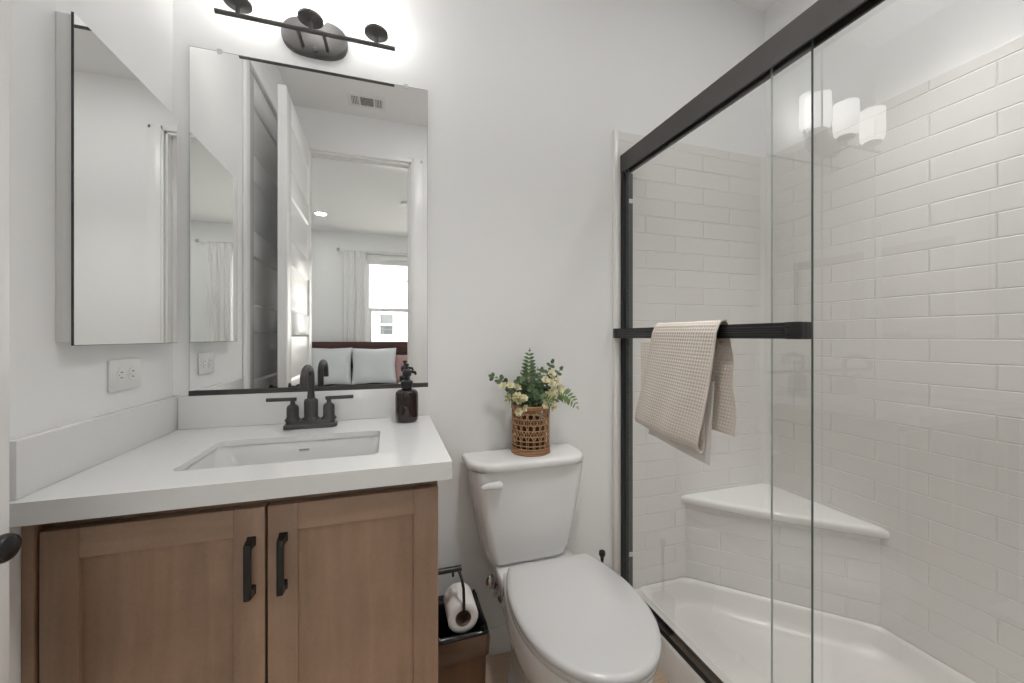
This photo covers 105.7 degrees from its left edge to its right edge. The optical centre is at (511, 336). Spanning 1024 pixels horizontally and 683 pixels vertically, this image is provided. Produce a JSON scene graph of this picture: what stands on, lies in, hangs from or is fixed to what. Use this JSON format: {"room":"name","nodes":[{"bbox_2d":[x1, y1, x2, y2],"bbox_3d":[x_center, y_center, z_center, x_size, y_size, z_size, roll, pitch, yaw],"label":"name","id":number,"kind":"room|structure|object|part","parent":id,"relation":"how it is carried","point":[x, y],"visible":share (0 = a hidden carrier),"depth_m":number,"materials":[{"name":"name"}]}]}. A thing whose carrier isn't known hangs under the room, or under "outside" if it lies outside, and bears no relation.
{"room":"bathroom","nodes":[
{"label":"bathroom","id":0,"kind":"room"},
{"bbox_2d":[9,0,172,682],"bbox_3d":[-0.823,-0.184,0.354,0.120,2.741,1.650,0,0,-17],"label":"wall","id":1,"kind":"structure","parent":0,"point":[53,384],"depth_m":0.73,"materials":[{"name":"paint"}]},
{"bbox_2d":[56,11,176,345],"bbox_3d":[-0.927,-0.309,0.936,0.029,0.652,0.385,0,0,-17],"label":"medicine cabinet","id":2,"kind":"object","parent":1,"relation":"attached to","point":[116,141],"visible":1,"depth_m":0.86,"materials":[{"name":"white mirror"}]},
{"bbox_2d":[108,358,140,392],"bbox_3d":[-0.942,0.091,0.946,0.008,0.074,0.118,0,0,-17],"label":"wall outlet","id":3,"kind":"object","parent":1,"relation":"attached to","point":[123,374],"visible":1,"depth_m":0.94,"materials":[{"name":"white plastic"}]},
{"bbox_2d":[117,368,124,381],"bbox_3d":[-0.932,0.091,0.925,0.002,0.033,0.028,0,0,-17],"label":"receptacle","id":4,"kind":"object","parent":3,"relation":"attached to","point":[120,371],"depth_m":0.92,"materials":[{"name":"white plastic"}]},
{"bbox_2d":[129,367,135,379],"bbox_3d":[-0.945,0.091,0.967,0.002,0.033,0.028,0,0,-17],"label":"receptacle","id":5,"kind":"object","parent":3,"relation":"attached to","point":[132,370],"depth_m":0.97,"materials":[{"name":"white plastic"}]},
{"bbox_2d":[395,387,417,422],"bbox_3d":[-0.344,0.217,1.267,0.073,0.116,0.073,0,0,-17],"label":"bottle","id":6,"kind":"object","parent":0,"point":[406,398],"depth_m":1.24,"materials":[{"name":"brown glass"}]},
{"bbox_2d":[173,0,764,627],"bbox_3d":[0.082,-0.184,1.567,2.573,2.741,0.120,0,0,-17],"label":"wall","id":7,"kind":"structure","parent":0,"point":[527,99],"depth_m":1.49,"materials":[{"name":"paint"}]},
{"bbox_2d":[178,387,427,429],"bbox_3d":[-0.644,0.226,1.264,0.726,0.098,0.019,0,0,-17],"label":"backsplash","id":8,"kind":"structure","parent":7,"relation":"attached to","point":[206,411],"depth_m":1.22,"materials":[{"name":"white stone"}]},
{"bbox_2d":[214,0,394,60],"bbox_3d":[-0.620,-1.022,1.204,0.492,0.218,0.150,0,0,-17],"label":"vanity light","id":9,"kind":"object","parent":7,"relation":"attached to","point":[309,34],"visible":1,"depth_m":1.21,"materials":[{"name":"metal"}]},
{"bbox_3d":[-0.794,-1.052,1.123,0.101,0.158,0.101,0,0,-17],"label":"lamp shade","id":10,"kind":"part","parent":9,"relation":"part of","materials":[{"name":"white glass"}]},
{"bbox_3d":[-0.660,-0.933,1.210,0.011,0.016,0.080,0,0,-17],"label":"arm","id":11,"kind":"part","parent":9,"relation":"part of","materials":[{"name":"metal"}]},
{"bbox_3d":[-0.613,-1.052,1.181,0.101,0.158,0.101,0,0,-17],"label":"lamp shade","id":12,"kind":"part","parent":9,"relation":"part of","materials":[{"name":"white glass"}]},
{"bbox_3d":[-0.591,-0.933,1.232,0.011,0.016,0.080,0,0,-17],"label":"arm","id":13,"kind":"part","parent":9,"relation":"part of","materials":[{"name":"metal"}]},
{"bbox_3d":[-0.432,-1.052,1.237,0.101,0.158,0.101,0,0,-17],"label":"lamp shade","id":14,"kind":"part","parent":9,"relation":"part of","materials":[{"name":"white glass"}]},
{"bbox_2d":[189,46,427,395],"bbox_3d":[-0.635,-0.353,1.272,0.705,1.060,0.010,0,0,-17],"label":"wall mirror","id":15,"kind":"object","parent":7,"relation":"attached to","point":[308,187],"visible":1,"depth_m":1.25,"materials":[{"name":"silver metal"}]},
{"bbox_2d":[486,573,500,603],"bbox_3d":[-0.037,0.883,1.424,0.104,0.201,0.080,0,0,-17],"label":"shutoff valve","id":16,"kind":"object","parent":7,"relation":"attached to","point":[490,582],"visible":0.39,"depth_m":1.44,"materials":[{"name":"silver metal"}]},
{"bbox_3d":[-0.051,0.914,1.388,0.038,0.020,0.018,0,0,-17],"label":"oval handle","id":17,"kind":"part","parent":16,"relation":"part of","materials":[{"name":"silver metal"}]},
{"bbox_2d":[486,624,510,656],"bbox_3d":[0.055,1.136,1.488,0.765,0.100,0.014,0,0,-17],"label":"baseboard","id":18,"kind":"structure","parent":7,"relation":"attached to","point":[499,635],"depth_m":1.45,"materials":[{"name":"paint"}]},
{"bbox_2d":[613,39,813,682],"bbox_3d":[0.668,0.159,0.891,0.082,1.775,1.471,0,0,-17],"label":"door","id":19,"kind":"structure","parent":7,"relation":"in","point":[786,330],"depth_m":0.97,"materials":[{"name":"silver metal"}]},
{"bbox_2d":[635,320,736,465],"bbox_3d":[0.522,0.159,1.222,0.074,0.415,0.379,0,0,-17],"label":"waffle towel","id":20,"kind":"object","parent":19,"relation":"hanging from","point":[687,391],"visible":1,"depth_m":1.15,"materials":[{"name":"beige fabric"}]},
{"bbox_2d":[620,0,884,682],"bbox_3d":[0.696,0.151,0.895,0.049,1.807,1.500,0,0,-17],"label":"shower door frame","id":21,"kind":"object","parent":7,"relation":"attached to","point":[824,19],"visible":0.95,"depth_m":1.23,"materials":[{"name":"black metal"}]},
{"bbox_3d":[0.695,-0.713,0.895,0.048,0.078,1.500,0,0,-17],"label":"header rail","id":22,"kind":"part","parent":21,"relation":"part of","materials":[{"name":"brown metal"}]},
{"bbox_2d":[485,651,668,682],"bbox_3d":[0.329,1.236,0.780,2.573,0.100,1.770,0,0,-17],"label":"floor","id":23,"kind":"structure","parent":0,"point":[497,666],"depth_m":1.38,"materials":[{"name":"brown wood"}]},
{"bbox_2d":[21,481,437,682],"bbox_3d":[-0.586,0.750,1.014,0.725,0.871,0.531,0,0,-17],"label":"vanity cabinet","id":24,"kind":"object","parent":23,"relation":"on","point":[341,586],"visible":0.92,"depth_m":0.78,"materials":[{"name":"brown wood"}]},
{"bbox_3d":[-0.675,0.714,0.750,0.350,0.734,0.020,0,0,-17],"label":"door","id":25,"kind":"part","parent":24,"relation":"part of","materials":[{"name":"brown wood"}]},
{"bbox_3d":[-0.675,0.374,0.750,0.240,0.055,0.020,0,0,-17],"label":"rail","id":26,"kind":"part","parent":24,"relation":"part of","materials":[{"name":"brown wood"}]},
{"bbox_3d":[-0.676,0.714,0.752,0.248,0.632,0.007,0,0,-17],"label":"door panel","id":27,"kind":"part","parent":24,"relation":"part of","materials":[{"name":"brown wood"}]},
{"bbox_2d":[9,387,451,527],"bbox_3d":[-0.572,0.244,1.008,0.749,0.139,0.551,0,0,-17],"label":"countertop","id":28,"kind":"structure","parent":24,"relation":"on","point":[132,460],"depth_m":0.83,"materials":[{"name":"white stone"}]},
{"bbox_2d":[183,435,379,470],"bbox_3d":[-0.543,0.372,0.967,0.442,0.165,0.283,0,0,-17],"label":"undermount sink","id":29,"kind":"object","parent":28,"relation":"in","point":[265,453],"visible":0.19,"depth_m":1.07,"materials":[{"name":"ceramic"}]},
{"bbox_2d":[266,364,352,429],"bbox_3d":[-0.615,0.178,1.188,0.180,0.194,0.175,0,0,26],"label":"faucet","id":30,"kind":"object","parent":28,"relation":"on","point":[311,419],"visible":1,"depth_m":1.17,"materials":[{"name":"brown metal"}]},
{"bbox_3d":[-0.692,0.188,1.164,0.080,0.012,0.011,0,0,-17],"label":"lever","id":31,"kind":"part","parent":30,"relation":"part of","materials":[{"name":"brown metal"}]},
{"bbox_3d":[-0.663,0.223,1.173,0.043,0.061,0.043,0,0,-17],"label":"handle","id":32,"kind":"part","parent":30,"relation":"part of","materials":[{"name":"brown metal"}]},
{"bbox_3d":[-0.601,0.167,1.144,0.048,0.172,0.141,0,0,-17],"label":"spout","id":33,"kind":"part","parent":30,"relation":"part of","materials":[{"name":"brown metal"}]},
{"bbox_3d":[-0.615,0.263,1.188,0.148,0.024,0.054,0,0,-17],"label":"plate","id":34,"kind":"part","parent":30,"relation":"part of","materials":[{"name":"brown metal"}]},
{"bbox_3d":[-0.568,0.223,1.203,0.043,0.061,0.043,0,0,-17],"label":"handle","id":35,"kind":"part","parent":30,"relation":"part of","materials":[{"name":"brown metal"}]},
{"bbox_3d":[-0.539,0.188,1.212,0.080,0.012,0.011,0,0,-17],"label":"lever","id":36,"kind":"part","parent":30,"relation":"part of","materials":[{"name":"brown metal"}]},
{"bbox_2d":[395,363,417,422],"bbox_3d":[-0.344,0.180,1.267,0.073,0.189,0.073,0,0,-17],"label":"soap dispenser","id":37,"kind":"object","parent":28,"relation":"on","point":[406,398],"visible":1,"depth_m":1.24,"materials":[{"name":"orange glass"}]},
{"bbox_3d":[-0.524,0.706,0.819,0.686,0.781,0.019,0,0,-17],"label":"frame","id":38,"kind":"part","parent":24,"relation":"part of","materials":[{"name":"brown wood"}]},
{"bbox_3d":[-0.523,0.463,0.772,0.017,0.118,0.030,0,0,-17],"label":"pull handle","id":39,"kind":"part","parent":24,"relation":"part of","materials":[{"name":"black metal"}]},
{"bbox_3d":[-0.469,0.463,0.789,0.017,0.118,0.030,0,0,-17],"label":"pull handle","id":40,"kind":"part","parent":24,"relation":"part of","materials":[{"name":"black metal"}]},
{"bbox_3d":[-0.339,0.714,0.856,0.346,0.734,0.020,0,0,-17],"label":"door","id":41,"kind":"part","parent":24,"relation":"part of","materials":[{"name":"brown wood"}]},
{"bbox_3d":[-0.339,0.374,0.856,0.236,0.055,0.020,0,0,-17],"label":"rail","id":42,"kind":"part","parent":24,"relation":"part of","materials":[{"name":"brown wood"}]},
{"bbox_3d":[-0.339,0.714,0.858,0.244,0.632,0.007,0,0,-17],"label":"door panel","id":43,"kind":"part","parent":24,"relation":"part of","materials":[{"name":"brown wood"}]},
{"bbox_2d":[438,565,464,614],"bbox_3d":[-0.203,0.749,1.179,0.104,0.142,0.119,0,0,-17],"label":"toilet paper holder","id":44,"kind":"object","parent":24,"relation":"attached to","point":[458,568],"visible":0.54,"depth_m":1.15,"materials":[{"name":"black metal"}]},
{"bbox_3d":[-0.197,0.698,1.159,0.092,0.017,0.017,0,0,-17],"label":"post","id":45,"kind":"part","parent":44,"relation":"part of","materials":[{"name":"black metal"}]},
{"bbox_2d":[443,582,477,632],"bbox_3d":[-0.160,0.834,1.200,0.091,0.091,0.106,0,0,-17],"label":"toilet paper roll","id":46,"kind":"object","parent":44,"relation":"hanging from","point":[458,622],"visible":0.93,"depth_m":1.16,"materials":[{"name":"paper"}]},
{"bbox_3d":[-0.163,0.758,1.192,0.019,0.124,0.119,0,0,-17],"label":"arm","id":47,"kind":"part","parent":44,"relation":"part of","materials":[{"name":"black metal"}]},
{"bbox_2d":[438,634,485,682],"bbox_3d":[-0.173,1.027,1.206,0.155,0.318,0.185,0,0,-17],"label":"trash bin","id":48,"kind":"object","parent":23,"relation":"on","point":[473,670],"visible":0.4,"depth_m":1.12,"materials":[{"name":"brown wood"}]},
{"bbox_2d":[438,589,489,666],"bbox_3d":[-0.173,0.959,1.206,0.170,0.216,0.201,0,0,-17],"label":"liner","id":49,"kind":"object","parent":48,"relation":"in","point":[451,650],"visible":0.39,"depth_m":1.13,"materials":[{"name":"black plastic"}]},
{"bbox_2d":[462,443,660,682],"bbox_3d":[0.128,0.801,1.144,0.436,0.770,0.698,0,0,-17],"label":"toilet","id":50,"kind":"object","parent":23,"relation":"on","point":[570,618],"visible":1,"depth_m":1.14,"materials":[{"name":"ceramic"}]},
{"bbox_3d":[-0.064,0.488,1.271,0.078,0.028,0.036,0,0,-17],"label":"flush lever","id":51,"kind":"part","parent":50,"relation":"part of","materials":[{"name":"ceramic"}]},
{"bbox_3d":[0.050,0.432,1.393,0.436,0.032,0.177,0,0,-17],"label":"tank lid","id":52,"kind":"part","parent":50,"relation":"part of","materials":[{"name":"ceramic"}]},
{"bbox_3d":[0.049,0.617,1.397,0.408,0.336,0.155,0,0,-17],"label":"tank","id":53,"kind":"part","parent":50,"relation":"part of","materials":[{"name":"ceramic"}]},
{"bbox_2d":[511,403,549,456],"bbox_3d":[0.068,0.330,1.416,0.144,0.173,0.145,0,0,-17],"label":"rattan basket","id":54,"kind":"object","parent":50,"relation":"on","point":[527,453],"visible":0.85,"depth_m":1.36,"materials":[{"name":"wicker"}]},
{"bbox_2d":[488,348,578,451],"bbox_3d":[0.088,0.225,1.401,0.339,0.373,0.150,0,0,-17],"label":"flower arrangement","id":55,"kind":"object","parent":54,"relation":"in","point":[534,393],"visible":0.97,"depth_m":1.38,"materials":[{"name":"plant"}]},
{"bbox_3d":[-0.007,0.211,1.395,0.156,0.170,0.046,0,0,-17],"label":"eucalyptus stem","id":56,"kind":"part","parent":55,"relation":"part of","materials":[{"name":"green plant"}]},
{"bbox_3d":[0.003,0.223,1.386,0.145,0.148,0.035,0,0,-29],"label":"eucalyptus stem","id":57,"kind":"part","parent":55,"relation":"part of","materials":[{"name":"green plant"}]},
{"bbox_3d":[0.043,0.218,1.388,0.053,0.156,0.072,0,0,21],"label":"eucalyptus stem","id":58,"kind":"part","parent":55,"relation":"part of","materials":[{"name":"green plant"}]},
{"bbox_3d":[0.055,0.210,1.389,0.053,0.173,0.063,0,0,-17],"label":"eucalyptus stem","id":59,"kind":"part","parent":55,"relation":"part of","materials":[{"name":"green plant"}]},
{"bbox_3d":[0.072,0.234,1.385,0.049,0.125,0.063,0,0,-17],"label":"eucalyptus stem","id":60,"kind":"part","parent":55,"relation":"part of","materials":[{"name":"green plant"}]},
{"bbox_3d":[0.090,0.239,1.383,0.070,0.115,0.058,0,0,25],"label":"eucalyptus stem","id":61,"kind":"part","parent":55,"relation":"part of","materials":[{"name":"green plant"}]},
{"bbox_3d":[0.087,0.203,1.422,0.048,0.187,0.056,0,0,38],"label":"eucalyptus stem","id":62,"kind":"part","parent":55,"relation":"part of","materials":[{"name":"green plant"}]},
{"bbox_3d":[0.106,0.214,1.413,0.078,0.165,0.044,0,0,-4],"label":"eucalyptus stem","id":63,"kind":"part","parent":55,"relation":"part of","materials":[{"name":"green plant"}]},
{"bbox_3d":[0.114,0.189,1.434,0.101,0.215,0.050,0,0,-17],"label":"eucalyptus stem","id":64,"kind":"part","parent":55,"relation":"part of","materials":[{"name":"green plant"}]},
{"bbox_3d":[0.127,0.201,1.420,0.120,0.191,0.044,0,0,-6],"label":"eucalyptus stem","id":65,"kind":"part","parent":55,"relation":"part of","materials":[{"name":"green plant"}]},
{"bbox_3d":[0.187,0.726,1.038,0.360,0.023,0.460,0,0,-17],"label":"seat lid","id":66,"kind":"part","parent":50,"relation":"part of","materials":[{"name":"plastic"}]},
{"bbox_2d":[599,549,605,562],"bbox_3d":[0.348,1.004,1.498,0.094,0.364,0.094,0,0,-17],"label":"toilet brush","id":67,"kind":"object","parent":23,"relation":"on","point":[602,553],"visible":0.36,"depth_m":1.49,"materials":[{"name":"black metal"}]},
{"bbox_2d":[635,578,975,682],"bbox_3d":[1.060,1.118,1.009,0.799,0.136,1.528,0,0,-17],"label":"shower pan","id":68,"kind":"object","parent":23,"relation":"on","point":[729,630],"visible":0.62,"depth_m":1.42,"materials":[{"name":"plastic"}]},
{"bbox_2d":[729,0,778,11],"bbox_3d":[0.329,-1.605,0.780,2.573,0.100,1.770,0,0,-17],"label":"ceiling","id":69,"kind":"structure","parent":0,"point":[761,5],"depth_m":1.81,"materials":[{"name":"paint"}]},
{"bbox_2d":[765,0,1023,156],"bbox_3d":[1.517,-0.184,1.090,0.120,2.741,1.650,0,0,-17],"label":"wall","id":70,"kind":"structure","parent":0,"point":[898,46],"depth_m":1.43,"materials":[{"name":"paint"}]},
{"bbox_2d":[612,35,1023,682],"bbox_3d":[1.043,0.103,1.004,0.836,1.913,1.529,0,0,-17],"label":"shower surround","id":71,"kind":"object","parent":70,"relation":"attached to","point":[919,193],"visible":0.79,"depth_m":1.46,"materials":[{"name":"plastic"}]},
{"bbox_3d":[0.808,0.104,1.724,0.813,1.907,0.014,0,0,-17],"label":"panel","id":72,"kind":"part","parent":71,"relation":"part of","materials":[{"name":"white tile"}]},
{"bbox_3d":[1.043,0.712,1.540,0.487,0.039,0.480,0,0,-17],"label":"corner seat","id":73,"kind":"part","parent":71,"relation":"part of","materials":[{"name":"plastic"}]},
{"bbox_3d":[1.438,0.104,1.119,0.014,1.907,1.512,0,0,-17],"label":"panel","id":74,"kind":"part","parent":71,"relation":"part of","materials":[{"name":"clear glass"}]},
{"bbox_3d":[0.577,-0.185,-0.007,2.333,2.741,0.120,0,0,-17],"label":"wall","id":75,"kind":"structure","parent":0,"visible":0},
{"bbox_2d":[0,0,21,682],"bbox_3d":[-0.566,-0.021,0.134,0.135,2.395,0.783,0,0,-17],"label":"door","id":76,"kind":"structure","parent":75,"relation":"in","point":[10,543],"depth_m":0.51,"materials":[{"name":"paint"}]},
{"bbox_3d":[-0.623,0.252,0.459,0.049,0.049,0.049,0,0,-17],"label":"knob","id":77,"kind":"part","parent":76,"relation":"part of","materials":[{"name":"black metal"}]}
]}

